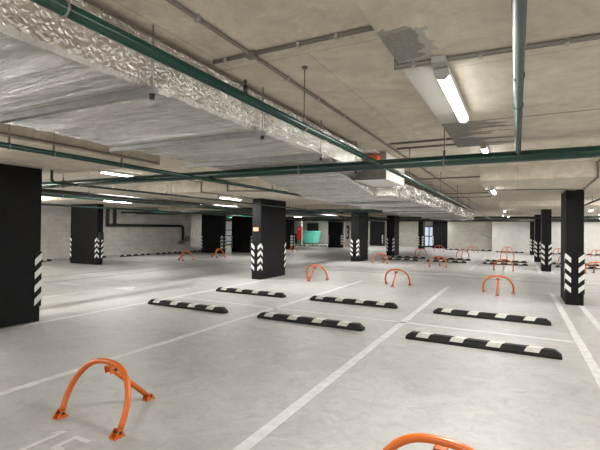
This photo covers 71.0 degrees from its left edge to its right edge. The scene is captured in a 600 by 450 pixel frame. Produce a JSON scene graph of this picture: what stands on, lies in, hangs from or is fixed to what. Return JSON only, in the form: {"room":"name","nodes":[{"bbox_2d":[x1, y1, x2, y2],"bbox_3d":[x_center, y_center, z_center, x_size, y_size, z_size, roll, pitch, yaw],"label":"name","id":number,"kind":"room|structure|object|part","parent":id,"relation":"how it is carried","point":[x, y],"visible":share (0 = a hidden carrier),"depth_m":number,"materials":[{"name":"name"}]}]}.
{"room":"parking garage","nodes":[
{"label":"parking garage","id":0,"kind":"room"},
{"bbox_2d":[41,205,190,258],"bbox_3d":[-13.384,0.163,15.369,0.200,2.650,27.000,0,-1,27],"label":"wall","id":1,"kind":"structure","parent":0,"point":[55,220],"depth_m":22.75,"materials":[{"name":"grey concrete"}]},
{"bbox_2d":[106,209,188,243],"bbox_3d":[-8.540,0.082,24.196,0.251,2.120,5.956,0,-1,28],"label":"pipe","id":2,"kind":"object","parent":1,"relation":"attached to","point":[107,210],"visible":0.97,"depth_m":23.55,"materials":[{"name":"black metal"}]},
{"bbox_2d":[114,209,116,223],"bbox_3d":[-9.677,-0.540,22.021,0.140,0.950,0.140,0,-1,27],"label":"pipe","id":3,"kind":"object","parent":2,"relation":"attached to","point":[115,210],"visible":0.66,"depth_m":21.96,"materials":[{"name":"black metal"}]},
{"bbox_2d":[191,214,231,246],"bbox_3d":[-6.448,0.491,38.237,0.200,2.650,20.400,0,-1,27],"label":"wall","id":4,"kind":"structure","parent":0,"point":[196,219],"depth_m":34.20,"materials":[{"name":"grey concrete"}]},
{"bbox_2d":[0,243,599,449],"bbox_3d":[2.123,1.826,19.140,34.200,0.202,48.000,0,-1,27],"label":"floor","id":5,"kind":"structure","parent":0,"point":[236,379],"depth_m":4.86,"materials":[{"name":"concrete"}]},
{"bbox_2d":[0,164,41,327],"bbox_3d":[-4.576,0.304,6.180,0.434,2.403,1.308,0,-1,27],"label":"concrete column","id":6,"kind":"structure","parent":5,"relation":"on","point":[20,187],"depth_m":6.38,"materials":[{"name":"black paint"}]},
{"bbox_2d":[70,204,103,264],"bbox_3d":[-8.636,0.365,17.008,1.658,2.403,0.308,0,-1,27],"label":"concrete column","id":7,"kind":"structure","parent":5,"relation":"on","point":[85,246],"depth_m":16.79,"materials":[{"name":"black paint"}]},
{"bbox_2d":[98,232,103,239],"bbox_3d":[-7.868,0.442,16.609,0.098,0.300,0.200,0,-1,27],"label":"box","id":8,"kind":"object","parent":7,"relation":"attached to","point":[100,234],"visible":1,"depth_m":16.56,"materials":[{"name":"black metal"}]},
{"bbox_2d":[52,358,154,440],"bbox_3d":[-1.457,1.286,3.415,0.730,0.462,0.677,0,-1,27],"label":"barrier","id":9,"kind":"object","parent":5,"relation":"on","point":[114,367],"visible":1,"depth_m":3.30,"materials":[{"name":"orange metal"}]},
{"bbox_3d":[-1.499,1.141,3.332,0.064,0.060,0.085,0,-1,27],"label":"hinge plate","id":10,"kind":"part","parent":9,"relation":"part of","materials":[{"name":"orange metal"}]},
{"bbox_2d":[120,253,149,256],"bbox_3d":[-8.613,1.569,21.997,0.152,0.098,1.850,0,-1,27],"label":"wheel stop","id":11,"kind":"object","parent":5,"relation":"on","point":[127,255],"visible":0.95,"depth_m":21.86,"materials":[{"name":"black rubber"}]},
{"bbox_2d":[157,251,180,254],"bbox_3d":[-7.532,1.606,24.196,0.152,0.098,1.850,0,-1,27],"label":"wheel stop","id":12,"kind":"object","parent":5,"relation":"on","point":[179,251],"visible":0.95,"depth_m":24.03,"materials":[{"name":"black rubber"}]},
{"bbox_2d":[178,250,193,260],"bbox_3d":[-5.396,1.403,19.491,0.677,0.462,0.730,0,-1,27],"label":"barrier","id":13,"kind":"object","parent":5,"relation":"on","point":[185,250],"visible":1,"depth_m":19.49,"materials":[{"name":"orange metal"}]},
{"bbox_2d":[148,299,227,313],"bbox_3d":[-2.132,1.506,7.868,1.850,0.098,0.152,0,-1,27],"label":"wheel stop","id":14,"kind":"object","parent":5,"relation":"on","point":[176,304],"visible":1,"depth_m":7.76,"materials":[{"name":"black rubber"}]},
{"bbox_2d":[201,214,225,253],"bbox_3d":[-5.260,0.497,25.545,1.608,2.403,0.378,0,-1,27],"label":"concrete column","id":15,"kind":"structure","parent":5,"relation":"on","point":[213,232],"depth_m":25.33,"materials":[{"name":"black paint"}]},
{"bbox_2d":[211,249,225,257],"bbox_3d":[-4.293,1.439,21.622,0.677,0.462,0.730,0,-1,27],"label":"barrier","id":16,"kind":"object","parent":5,"relation":"on","point":[216,249],"visible":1,"depth_m":21.67,"materials":[{"name":"orange metal"}]},
{"bbox_2d":[226,222,231,245],"bbox_3d":[-5.886,0.757,37.153,1.200,2.110,1.000,0,-1,27],"label":"stack","id":17,"kind":"object","parent":5,"relation":"on","point":[228,224],"visible":0.26,"depth_m":36.83,"materials":[{"name":"beige wood"}]},
{"bbox_2d":[231,214,252,252],"bbox_3d":[-3.611,0.532,26.859,1.608,2.403,0.428,0,-1,27],"label":"concrete column","id":18,"kind":"structure","parent":5,"relation":"on","point":[241,237],"depth_m":26.67,"materials":[{"name":"black paint"}]},
{"bbox_2d":[216,287,285,297],"bbox_3d":[-1.155,1.537,9.648,1.850,0.098,0.152,0,-1,27],"label":"wheel stop","id":19,"kind":"object","parent":5,"relation":"on","point":[220,289],"visible":1,"depth_m":9.56,"materials":[{"name":"black rubber"}]},
{"bbox_2d":[251,198,285,279],"bbox_3d":[-0.951,0.424,13.153,0.333,2.403,1.528,0,-1,27],"label":"concrete column","id":20,"kind":"structure","parent":5,"relation":"on","point":[268,245],"depth_m":12.81,"materials":[{"name":"black paint"}]},
{"bbox_2d":[285,217,294,249],"bbox_3d":[-1.131,0.613,31.543,1.428,2.403,0.428,0,-1,27],"label":"concrete column","id":21,"kind":"structure","parent":5,"relation":"on","point":[290,237],"depth_m":31.17,"materials":[{"name":"black paint"}]},
{"bbox_2d":[297,227,301,244],"bbox_3d":[-0.061,1.054,41.666,0.480,1.760,0.213,0,-1,27],"label":"tall cabinet","id":22,"kind":"object","parent":5,"relation":"on","point":[299,229],"visible":1,"depth_m":41.59,"materials":[{"name":"red metal"}]},
{"bbox_2d":[298,221,302,230],"bbox_3d":[0.020,0.616,41.926,0.360,2.645,0.300,0,-1,27],"label":"post","id":23,"kind":"object","parent":5,"relation":"on","point":[300,223],"visible":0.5,"depth_m":41.81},
{"bbox_2d":[257,312,364,330],"bbox_3d":[0.128,1.523,6.709,1.850,0.098,0.152,0,-1,27],"label":"wheel stop","id":24,"kind":"object","parent":5,"relation":"on","point":[347,325],"visible":1,"depth_m":6.61,"materials":[{"name":"black rubber"}]},
{"bbox_2d":[302,231,320,243],"bbox_3d":[1.121,1.287,42.865,1.740,1.349,1.320,0,-1,27],"label":"waste container","id":25,"kind":"object","parent":5,"relation":"on","point":[313,237],"visible":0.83,"depth_m":42.35,"materials":[{"name":"teal plastic"}]},
{"bbox_2d":[306,264,328,281],"bbox_3d":[0.392,1.403,12.394,0.730,0.462,0.677,0,-1,27],"label":"barrier","id":26,"kind":"object","parent":5,"relation":"on","point":[314,265],"visible":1,"depth_m":12.44,"materials":[{"name":"orange metal"}]},
{"bbox_2d":[328,221,343,247],"bbox_3d":[3.039,0.709,35.576,1.288,2.403,0.428,0,-1,27],"label":"concrete column","id":27,"kind":"structure","parent":5,"relation":"on","point":[335,229],"depth_m":35.39,"materials":[{"name":"black paint"}]},
{"bbox_2d":[345,221,350,246],"bbox_3d":[4.555,0.637,38.395,0.840,2.645,0.403,0,-1,27],"label":"pier","id":28,"kind":"object","parent":5,"relation":"on","point":[347,225],"visible":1,"depth_m":38.25,"materials":[{"name":"white paint"}]},
{"bbox_2d":[309,295,397,308],"bbox_3d":[1.052,1.554,8.539,1.850,0.098,0.152,0,-1,27],"label":"wheel stop","id":29,"kind":"object","parent":5,"relation":"on","point":[381,304],"visible":1,"depth_m":8.45,"materials":[{"name":"black rubber"}]},
{"bbox_2d":[350,213,368,261],"bbox_3d":[2.937,0.552,20.627,0.408,2.403,1.478,0,-1,27],"label":"concrete column","id":30,"kind":"structure","parent":5,"relation":"on","point":[358,250],"depth_m":20.05,"materials":[{"name":"black paint"}]},
{"bbox_2d":[370,221,384,245],"bbox_3d":[7.546,0.704,41.006,1.314,2.643,0.614,0,-1,27],"label":"concrete column","id":31,"kind":"structure","parent":5,"relation":"on","point":[377,229],"depth_m":40.75,"materials":[{"name":"black paint"}]},
{"bbox_2d":[372,253,387,263],"bbox_3d":[3.735,1.518,19.203,0.730,0.462,0.677,0,-1,27],"label":"barrier","id":32,"kind":"object","parent":5,"relation":"on","point":[378,253],"visible":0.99,"depth_m":19.11,"materials":[{"name":"orange metal"}]},
{"bbox_2d":[386,215,398,255],"bbox_3d":[5.650,0.638,25.555,0.478,2.403,1.228,0,-1,27],"label":"concrete column","id":33,"kind":"structure","parent":5,"relation":"on","point":[392,239],"depth_m":25.06,"materials":[{"name":"black paint"}]},
{"bbox_2d":[385,269,410,287],"bbox_3d":[2.578,1.421,11.375,0.730,0.462,0.677,0,-1,27],"label":"barrier","id":34,"kind":"object","parent":5,"relation":"on","point":[396,272],"visible":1,"depth_m":11.42,"materials":[{"name":"orange metal"}]},
{"bbox_2d":[381,258,417,260],"bbox_3d":[5.041,1.740,21.404,1.850,0.098,0.152,0,-1,27],"label":"wheel stop","id":35,"kind":"object","parent":5,"relation":"on","point":[405,259],"visible":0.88,"depth_m":21.30,"materials":[{"name":"black rubber"}]},
{"bbox_2d":[391,256,424,258],"bbox_3d":[5.960,1.770,23.180,1.850,0.098,0.152,0,-1,27],"label":"wheel stop","id":36,"kind":"object","parent":5,"relation":"on","point":[391,256],"visible":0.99,"depth_m":23.12,"materials":[{"name":"black rubber"}]},
{"bbox_2d":[418,221,424,248],"bbox_3d":[10.142,0.796,35.052,0.428,2.403,0.828,0,-1,27],"label":"concrete column","id":37,"kind":"structure","parent":5,"relation":"on","point":[421,224],"depth_m":34.73,"materials":[{"name":"black paint"}]},
{"bbox_2d":[382,433,473,449],"bbox_3d":[0.763,1.302,2.232,0.730,0.462,0.677,0,-1,27],"label":"barrier","id":38,"kind":"object","parent":5,"relation":"on","point":[440,443],"visible":1,"depth_m":2.14,"materials":[{"name":"orange metal"}]},
{"bbox_3d":[0.721,1.157,2.149,0.064,0.060,0.085,0,-1,27],"label":"hinge plate","id":39,"kind":"part","parent":38,"relation":"part of","materials":[{"name":"orange metal"}]},
{"bbox_2d":[429,256,446,267],"bbox_3d":[5.820,1.528,17.618,0.730,0.462,0.677,0,-1,27],"label":"barrier","id":40,"kind":"object","parent":5,"relation":"on","point":[434,256],"visible":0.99,"depth_m":17.52,"materials":[{"name":"orange metal"}]},
{"bbox_2d":[432,221,447,248],"bbox_3d":[12.332,0.721,36.671,1.428,2.643,0.514,0,-1,27],"label":"concrete column","id":41,"kind":"structure","parent":5,"relation":"on","point":[440,229],"depth_m":36.48,"materials":[{"name":"black paint"}]},
{"bbox_2d":[427,259,466,262],"bbox_3d":[7.084,1.755,20.346,1.850,0.098,0.152,0,-1,27],"label":"wheel stop","id":42,"kind":"object","parent":5,"relation":"on","point":[428,260],"visible":0.9,"depth_m":20.23,"materials":[{"name":"black rubber"}]},
{"bbox_2d":[434,257,470,260],"bbox_3d":[8.003,1.785,22.122,1.850,0.098,0.152,0,-1,27],"label":"wheel stop","id":43,"kind":"object","parent":5,"relation":"on","point":[465,259],"visible":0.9,"depth_m":21.99,"materials":[{"name":"black rubber"}]},
{"bbox_2d":[406,331,561,359],"bbox_3d":[2.311,1.538,5.455,1.850,0.098,0.152,0,-1,29],"label":"wheel stop","id":44,"kind":"object","parent":5,"relation":"on","point":[536,351],"visible":1,"depth_m":5.35,"materials":[{"name":"black rubber"}]},
{"bbox_2d":[433,308,550,325],"bbox_3d":[3.267,1.569,7.269,1.850,0.098,0.152,0,-1,29],"label":"wheel stop","id":45,"kind":"object","parent":5,"relation":"on","point":[445,311],"visible":1,"depth_m":7.17,"materials":[{"name":"black rubber"}]},
{"bbox_2d":[482,275,514,296],"bbox_3d":[4.701,1.434,9.995,0.730,0.462,0.677,0,-1,27],"label":"barrier","id":46,"kind":"object","parent":5,"relation":"on","point":[496,276],"visible":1,"depth_m":10.05,"materials":[{"name":"orange metal"}]},
{"bbox_2d":[493,259,513,271],"bbox_3d":[7.926,1.542,16.358,0.730,0.462,0.677,0,-1,27],"label":"barrier","id":47,"kind":"object","parent":5,"relation":"on","point":[498,259],"visible":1,"depth_m":16.25,"materials":[{"name":"orange metal"}]},
{"bbox_2d":[483,262,527,265],"bbox_3d":[9.348,1.772,19.174,1.850,0.098,0.152,0,-1,27],"label":"wheel stop","id":48,"kind":"object","parent":5,"relation":"on","point":[497,263],"visible":0.92,"depth_m":19.09,"materials":[{"name":"black rubber"}]},
{"bbox_2d":[486,259,526,262],"bbox_3d":[10.268,1.802,20.950,1.850,0.098,0.152,0,-1,27],"label":"wheel stop","id":49,"kind":"object","parent":5,"relation":"on","point":[490,260],"visible":0.85,"depth_m":20.86,"materials":[{"name":"black rubber"}]},
{"bbox_2d":[530,222,533,254],"bbox_3d":[15.639,0.796,28.266,0.328,2.403,1.028,0,-1,27],"label":"concrete column","id":50,"kind":"structure","parent":5,"relation":"on","point":[531,223],"depth_m":27.84,"materials":[{"name":"black paint"}]},
{"bbox_2d":[534,215,540,261],"bbox_3d":[12.319,0.685,21.765,0.328,2.403,1.028,0,-1,27],"label":"concrete column","id":51,"kind":"structure","parent":5,"relation":"on","point":[537,222],"depth_m":21.34,"materials":[{"name":"black paint"}]},
{"bbox_2d":[540,209,551,271],"bbox_3d":[9.719,0.598,16.610,0.348,2.403,0.978,0,-1,27],"label":"concrete column","id":52,"kind":"structure","parent":5,"relation":"on","point":[546,214],"depth_m":16.19,"materials":[{"name":"black paint"}]},
{"bbox_2d":[560,189,584,305],"bbox_3d":[5.976,0.472,9.247,0.348,2.403,1.198,0,-1,27],"label":"concrete column","id":53,"kind":"structure","parent":5,"relation":"on","point":[572,284],"depth_m":8.74,"materials":[{"name":"black paint"}]},
{"bbox_2d":[552,262,598,265],"bbox_3d":[12.843,1.822,19.617,1.850,0.098,0.152,0,-1,27],"label":"wheel stop","id":54,"kind":"object","parent":5,"relation":"on","point":[559,263],"visible":0.52,"depth_m":19.41,"materials":[{"name":"black rubber"}]},
{"bbox_2d":[555,265,599,268],"bbox_3d":[11.924,1.791,17.841,1.850,0.098,0.152,0,-1,27],"label":"wheel stop","id":55,"kind":"object","parent":5,"relation":"on","point":[559,266],"visible":0.49,"depth_m":17.67,"materials":[{"name":"black rubber"}]},
{"bbox_2d":[585,262,599,273],"bbox_3d":[10.884,1.571,15.503,0.730,0.462,0.677,0,-1,27],"label":"barrier","id":56,"kind":"object","parent":5,"relation":"on","point":[595,263],"visible":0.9,"depth_m":15.45,"materials":[{"name":"orange metal"}]},
{"bbox_2d":[0,0,599,216],"bbox_3d":[2.159,-0.950,19.169,34.200,0.545,48.000,0,-1,27],"label":"ceiling","id":57,"kind":"structure","parent":0,"point":[355,75],"depth_m":3.02,"materials":[{"name":"concrete"}]},
{"bbox_2d":[0,131,157,163],"bbox_3d":[-3.426,-0.943,3.450,0.025,0.024,5.950,0,-1,27],"label":"cable conduit","id":58,"kind":"object","parent":57,"relation":"attached to","point":[3,133],"visible":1,"depth_m":4.92,"materials":[{"name":"grey plastic"}]},
{"bbox_3d":[-5.288,-1.057,4.725,4.450,0.265,5.500,0,-1,27],"label":"drop panel","id":59,"kind":"part","parent":57,"relation":"part of","materials":[{"name":"concrete"}]},
{"bbox_3d":[-8.427,-0.969,16.990,4.600,0.265,4.400,0,-1,27],"label":"drop panel","id":60,"kind":"part","parent":57,"relation":"part of","materials":[{"name":"concrete"}]},
{"bbox_2d":[97,170,140,176],"bbox_3d":[-3.754,-1.067,8.830,0.074,0.078,1.100,0,-1,27],"label":"ceiling lamp","id":61,"kind":"object","parent":57,"relation":"attached to","point":[99,171],"visible":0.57,"depth_m":8.68,"materials":[{"name":"white plastic"}]},
{"bbox_2d":[101,172,127,176],"bbox_3d":[-3.754,-1.045,8.830,0.066,0.031,1.000,0,-1,27],"label":"diffuser","id":62,"kind":"object","parent":61,"relation":"attached to","point":[112,173],"depth_m":8.71,"materials":[{"name":"white plastic"}]},
{"bbox_2d":[0,0,362,179],"bbox_3d":[-1.302,-0.919,3.421,1.830,0.425,6.050,0,-1,27],"label":"ventilation duct","id":63,"kind":"object","parent":57,"relation":"hanging from","point":[64,77],"visible":0.79,"depth_m":2.79,"materials":[{"name":"metal"}]},
{"bbox_3d":[-0.836,-0.923,2.385,0.011,0.425,0.011,1,-1,5],"label":"hanger rod","id":64,"kind":"part","parent":63,"relation":"part of","materials":[{"name":"metal"}]},
{"bbox_3d":[-0.303,-0.906,3.415,0.011,0.425,0.011,1,-1,-40],"label":"hanger rod","id":65,"kind":"part","parent":63,"relation":"part of","materials":[{"name":"metal"}]},
{"bbox_3d":[0.221,-0.888,4.428,0.011,0.425,0.011,1,-1,5],"label":"hanger rod","id":66,"kind":"part","parent":63,"relation":"part of","materials":[{"name":"metal"}]},
{"bbox_2d":[42,192,339,217],"bbox_3d":[-2.121,-0.813,20.255,0.108,0.306,38.000,0,-1,27],"label":"cable tray","id":67,"kind":"object","parent":57,"relation":"attached to","point":[42,192],"visible":0.06,"depth_m":14.30,"materials":[{"name":"grey metal"}]},
{"bbox_2d":[41,203,350,222],"bbox_3d":[-3.277,-0.703,20.852,0.076,0.543,38.000,0,-1,27],"label":"pipe","id":68,"kind":"object","parent":57,"relation":"hanging from","point":[207,213],"visible":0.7,"depth_m":16.10,"materials":[{"name":"metal"}]},
{"bbox_2d":[42,173,386,221],"bbox_3d":[-0.503,-0.699,17.727,0.072,0.546,35.000,0,-1,27],"label":"pipe","id":69,"kind":"object","parent":57,"relation":"hanging from","point":[43,194],"visible":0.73,"depth_m":11.16,"materials":[{"name":"green metal"}]},
{"bbox_2d":[50,170,390,218],"bbox_3d":[0.674,-0.616,15.652,0.058,0.234,20.201,0,-1,27],"label":"pipe","id":70,"kind":"object","parent":57,"relation":"hanging from","point":[51,171],"visible":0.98,"depth_m":9.11,"materials":[{"name":"green metal"}]},
{"bbox_2d":[42,171,400,221],"bbox_3d":[-0.171,-0.705,15.866,0.088,0.564,32.000,0,-1,27],"label":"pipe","id":71,"kind":"object","parent":57,"relation":"hanging from","point":[88,194],"visible":0.85,"depth_m":9.69,"materials":[{"name":"green"}]},
{"bbox_2d":[188,180,254,198],"bbox_3d":[-2.150,-0.927,10.953,0.035,0.269,3.450,0,-1,27],"label":"cable conduit","id":72,"kind":"object","parent":57,"relation":"attached to","point":[188,180],"visible":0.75,"depth_m":10.64,"materials":[{"name":"grey plastic"}]},
{"bbox_3d":[-3.760,-0.829,24.594,5.900,0.265,6.200,0,-1,27],"label":"drop panel","id":73,"kind":"part","parent":57,"relation":"part of","materials":[{"name":"concrete"}]},
{"bbox_2d":[0,124,450,220],"bbox_3d":[2.531,-0.722,13.060,0.064,0.519,30.500,0,-1,27],"label":"pipe","id":74,"kind":"object","parent":57,"relation":"hanging from","point":[8,145],"visible":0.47,"depth_m":4.41,"materials":[{"name":"green metal"}]},
{"bbox_2d":[217,196,242,200],"bbox_3d":[-1.991,-0.766,12.023,0.074,0.078,1.100,0,-1,27],"label":"ceiling lamp","id":75,"kind":"object","parent":57,"relation":"attached to","point":[221,197],"visible":0.88,"depth_m":11.93,"materials":[{"name":"white plastic"}]},
{"bbox_3d":[-1.083,-0.917,12.851,4.450,0.265,5.600,0,-1,27],"label":"drop panel","id":76,"kind":"part","parent":57,"relation":"part of","materials":[{"name":"concrete"}]},
{"bbox_2d":[244,50,257,59],"bbox_3d":[-0.319,-1.108,2.740,0.070,0.036,0.070,0,-1,27],"label":"junction box","id":77,"kind":"object","parent":57,"relation":"attached to","point":[251,56],"visible":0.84,"depth_m":2.72,"materials":[{"name":"grey plastic"}]},
{"bbox_2d":[121,207,382,212],"bbox_3d":[-3.168,-0.775,18.994,14.100,0.436,0.121,0,-1,27],"label":"pipe","id":78,"kind":"object","parent":57,"relation":"hanging from","point":[293,210],"visible":0.59,"depth_m":18.69,"materials":[{"name":"metal"}]},
{"bbox_2d":[217,179,286,191],"bbox_3d":[-1.401,-0.930,9.780,2.107,0.269,0.726,1,-1,-22],"label":"cable conduit","id":79,"kind":"object","parent":57,"relation":"attached to","point":[217,179],"visible":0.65,"depth_m":9.95,"materials":[{"name":"grey plastic"}]},
{"bbox_2d":[29,0,491,219],"bbox_3d":[4.447,-0.743,11.506,0.067,0.458,29.500,0,-1,27],"label":"pipe","id":80,"kind":"object","parent":57,"relation":"hanging from","point":[64,9],"visible":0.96,"depth_m":1.90,"materials":[{"name":"metal"}]},
{"bbox_3d":[0.031,-0.929,2.973,0.008,0.380,0.008,1,-1,-40],"label":"hanger rod","id":81,"kind":"part","parent":80,"relation":"part of","materials":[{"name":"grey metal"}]},
{"bbox_2d":[136,211,386,213],"bbox_3d":[-2.755,-0.598,19.904,14.000,0.120,0.120,0,-1,27],"label":"drain pipe","id":82,"kind":"object","parent":57,"relation":"hanging from","point":[337,211],"visible":0.5,"depth_m":19.61,"materials":[{"name":"black"}]},
{"bbox_3d":[-0.900,-0.727,30.883,5.200,0.265,4.400,0,-1,27],"label":"drop panel","id":83,"kind":"part","parent":57,"relation":"part of","materials":[{"name":"concrete"}]},
{"bbox_2d":[42,129,599,187],"bbox_3d":[-1.880,-0.870,6.145,28.200,0.481,0.132,0,-1,27],"label":"pipe","id":84,"kind":"object","parent":57,"relation":"hanging from","point":[584,151],"visible":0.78,"depth_m":4.69,"materials":[{"name":"green metal"}]},
{"bbox_2d":[511,0,526,154],"bbox_3d":[0.483,-0.759,0.923,0.056,0.078,7.060,0,-1,27],"label":"branch","id":85,"kind":"object","parent":84,"relation":"attached to","point":[518,7],"visible":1,"depth_m":1.83,"materials":[{"name":"green paint"}]},
{"bbox_2d":[166,0,480,207],"bbox_3d":[3.234,-0.995,9.605,0.033,0.033,24.000,0,-1,27],"label":"cable conduit","id":86,"kind":"object","parent":57,"relation":"attached to","point":[197,18],"visible":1,"depth_m":2.96,"materials":[{"name":"grey plastic"}]},
{"bbox_3d":[2.892,-0.786,20.532,4.450,0.265,5.500,0,-1,27],"label":"drop panel","id":87,"kind":"part","parent":57,"relation":"part of","materials":[{"name":"concrete"}]},
{"bbox_2d":[258,172,473,219],"bbox_3d":[3.938,-0.652,13.603,1.840,0.610,16.840,0,-1,27],"label":"ventilation duct","id":88,"kind":"object","parent":57,"relation":"hanging from","point":[339,188],"visible":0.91,"depth_m":7.78,"materials":[{"name":"metal"}]},
{"bbox_2d":[340,149,403,186],"bbox_3d":[1.160,-0.866,6.481,0.510,0.396,1.610,0,-1,27],"label":"damper","id":89,"kind":"object","parent":57,"relation":"attached to","point":[374,178],"visible":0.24,"depth_m":6.26,"materials":[{"name":"grey metal"}]},
{"bbox_3d":[1.282,-0.861,6.716,0.510,0.396,1.080,0,-1,27],"label":"panel","id":90,"kind":"part","parent":89,"relation":"part of","materials":[{"name":"white metal"}]},
{"bbox_3d":[5.626,-0.695,25.816,4.450,0.265,3.800,0,-1,27],"label":"drop panel","id":91,"kind":"part","parent":57,"relation":"part of","materials":[{"name":"concrete"}]},
{"bbox_2d":[212,26,599,69],"bbox_3d":[1.441,-0.976,1.877,4.542,0.278,0.067,0,-1,26],"label":"cable conduit","id":92,"kind":"object","parent":57,"relation":"attached to","point":[567,41],"visible":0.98,"depth_m":2.23,"materials":[{"name":"grey plastic"}]},
{"bbox_2d":[226,215,599,218],"bbox_3d":[6.926,-0.582,27.731,32.400,0.379,0.178,0,-1,27],"label":"pipe","id":93,"kind":"object","parent":57,"relation":"hanging from","point":[589,216],"visible":0.4,"depth_m":25.71,"materials":[{"name":"green metal"}]},
{"bbox_2d":[226,219,599,221],"bbox_3d":[7.751,-0.334,29.327,32.400,0.170,0.170,0,-1,27],"label":"drain pipe","id":94,"kind":"object","parent":57,"relation":"hanging from","point":[434,220],"visible":0.48,"depth_m":27.40,"materials":[{"name":"black"}]},
{"bbox_2d":[390,138,451,144],"bbox_3d":[3.003,-1.050,4.590,4.100,0.033,0.033,0,-1,27],"label":"cable conduit","id":95,"kind":"object","parent":57,"relation":"attached to","point":[446,139],"visible":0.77,"depth_m":5.34,"materials":[{"name":"grey plastic"}]},
{"bbox_2d":[397,144,454,149],"bbox_3d":[3.168,-1.044,4.910,4.100,0.033,0.033,0,-1,27],"label":"cable conduit","id":96,"kind":"object","parent":57,"relation":"attached to","point":[446,145],"visible":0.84,"depth_m":5.66,"materials":[{"name":"grey plastic"}]},
{"bbox_2d":[431,54,447,67],"bbox_3d":[0.729,-0.856,2.196,0.075,0.034,0.075,0,-1,27],"label":"junction box","id":97,"kind":"object","parent":57,"relation":"attached to","point":[441,60],"visible":0.91,"depth_m":2.17,"materials":[{"name":"grey plastic"}]},
{"bbox_2d":[406,171,479,179],"bbox_3d":[2.905,-1.012,8.352,1.292,0.034,1.352,0,-1,27],"label":"cable conduit","id":98,"kind":"object","parent":57,"relation":"attached to","point":[406,171],"visible":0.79,"depth_m":8.92,"materials":[{"name":"grey plastic"}]},
{"bbox_2d":[434,65,468,123],"bbox_3d":[1.011,-0.824,2.745,0.074,0.078,1.100,0,-1,27],"label":"ceiling lamp","id":99,"kind":"object","parent":57,"relation":"attached to","point":[444,75],"visible":0.94,"depth_m":2.54,"materials":[{"name":"grey plastic"}]},
{"bbox_2d":[438,76,467,121],"bbox_3d":[1.010,-0.802,2.745,0.066,0.031,1.000,0,-1,27],"label":"diffuser","id":100,"kind":"object","parent":99,"relation":"attached to","point":[448,85],"depth_m":2.64,"materials":[{"name":"white plastic"}]},
{"bbox_2d":[443,192,487,193],"bbox_3d":[4.897,-0.943,12.515,1.580,0.024,0.025,0,-1,27],"label":"cable conduit","id":101,"kind":"object","parent":57,"relation":"attached to","point":[481,192],"visible":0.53,"depth_m":12.52,"materials":[{"name":"grey plastic"}]},
{"bbox_3d":[1.782,-1.003,1.122,3.280,0.265,6.000,0,-1,27],"label":"drop panel","id":102,"kind":"part","parent":57,"relation":"part of","materials":[{"name":"concrete"}]},
{"bbox_2d":[480,145,488,152],"bbox_3d":[2.623,-1.015,5.923,0.074,0.078,1.100,0,-1,27],"label":"ceiling lamp","id":103,"kind":"object","parent":57,"relation":"attached to","point":[484,148],"visible":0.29,"depth_m":5.52,"materials":[{"name":"white plastic"}]},
{"bbox_2d":[490,187,495,194],"bbox_3d":[4.083,-0.720,8.879,0.074,0.078,1.100,0,-1,27],"label":"ceiling lamp","id":104,"kind":"object","parent":57,"relation":"attached to","point":[492,189],"visible":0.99,"depth_m":8.61,"materials":[{"name":"white plastic"}]},
{"bbox_2d":[485,189,574,190],"bbox_3d":[4.825,-0.738,8.789,1.746,0.025,0.190,1,-1,11],"label":"cable conduit","id":105,"kind":"object","parent":57,"relation":"attached to","point":[503,189],"visible":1,"depth_m":8.79,"materials":[{"name":"grey plastic"}]},
{"bbox_3d":[12.549,-0.646,21.951,3.300,0.265,3.900,0,-1,27],"label":"drop panel","id":106,"kind":"part","parent":57,"relation":"part of","materials":[{"name":"concrete"}]},
{"bbox_2d":[508,217,560,218],"bbox_3d":[11.466,-0.343,19.972,2.800,0.090,0.090,0,-1,27],"label":"drain pipe","id":107,"kind":"object","parent":57,"relation":"hanging from","point":[508,217],"visible":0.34,"depth_m":20.18,"materials":[{"name":"black metal"}]},
{"bbox_3d":[5.955,-0.865,9.208,3.300,0.265,5.600,0,-1,27],"label":"drop panel","id":108,"kind":"part","parent":57,"relation":"part of","materials":[{"name":"concrete"}]},
{"bbox_3d":[9.792,-0.738,16.623,3.300,0.265,5.500,0,-1,27],"label":"drop panel","id":109,"kind":"part","parent":57,"relation":"part of","materials":[{"name":"concrete"}]},
{"bbox_2d":[583,159,599,189],"bbox_3d":[5.020,-0.874,7.181,0.053,0.269,3.341,0,-1,29],"label":"cable conduit","id":110,"kind":"object","parent":57,"relation":"attached to","point":[598,161],"visible":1,"depth_m":6.67,"materials":[{"name":"grey plastic"}]},
{"bbox_2d":[584,196,599,205],"bbox_3d":[6.228,-0.648,8.499,0.060,0.175,11.200,0,-1,27],"label":"drain pipe","id":111,"kind":"object","parent":57,"relation":"hanging from","point":[592,201],"visible":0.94,"depth_m":10.27,"materials":[{"name":"grey metal"}]},
{"bbox_2d":[294,221,432,246],"bbox_3d":[6.339,0.705,42.877,18.250,2.650,0.200,0,-1,27],"label":"wall","id":112,"kind":"structure","parent":0,"point":[408,230],"depth_m":40.96,"materials":[{"name":"grey concrete"}]},
{"bbox_2d":[307,223,318,230],"bbox_3d":[1.390,0.241,45.306,1.320,0.900,0.150,0,-1,27],"label":"air vent","id":113,"kind":"object","parent":112,"relation":"in","point":[310,226],"visible":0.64,"depth_m":45.22,"materials":[{"name":"black metal"}]},
{"bbox_2d":[425,226,432,246],"bbox_3d":[12.185,1.097,39.677,1.080,1.950,0.080,0,-1,27],"label":"door","id":114,"kind":"structure","parent":112,"relation":"in","point":[428,229],"depth_m":39.68,"materials":[{"name":"white glass"}]},
{"bbox_2d":[447,222,491,249],"bbox_3d":[14.809,0.743,36.072,3.450,2.650,4.500,0,-1,27],"label":"wall","id":115,"kind":"structure","parent":0,"point":[461,235],"depth_m":34.07,"materials":[{"name":"grey concrete"}]},
{"bbox_2d":[492,222,599,253],"bbox_3d":[20.270,0.749,29.925,11.900,2.650,1.800,0,-1,27],"label":"wall","id":116,"kind":"structure","parent":0,"point":[515,235],"depth_m":30.87,"materials":[{"name":"white paint"}]}
]}

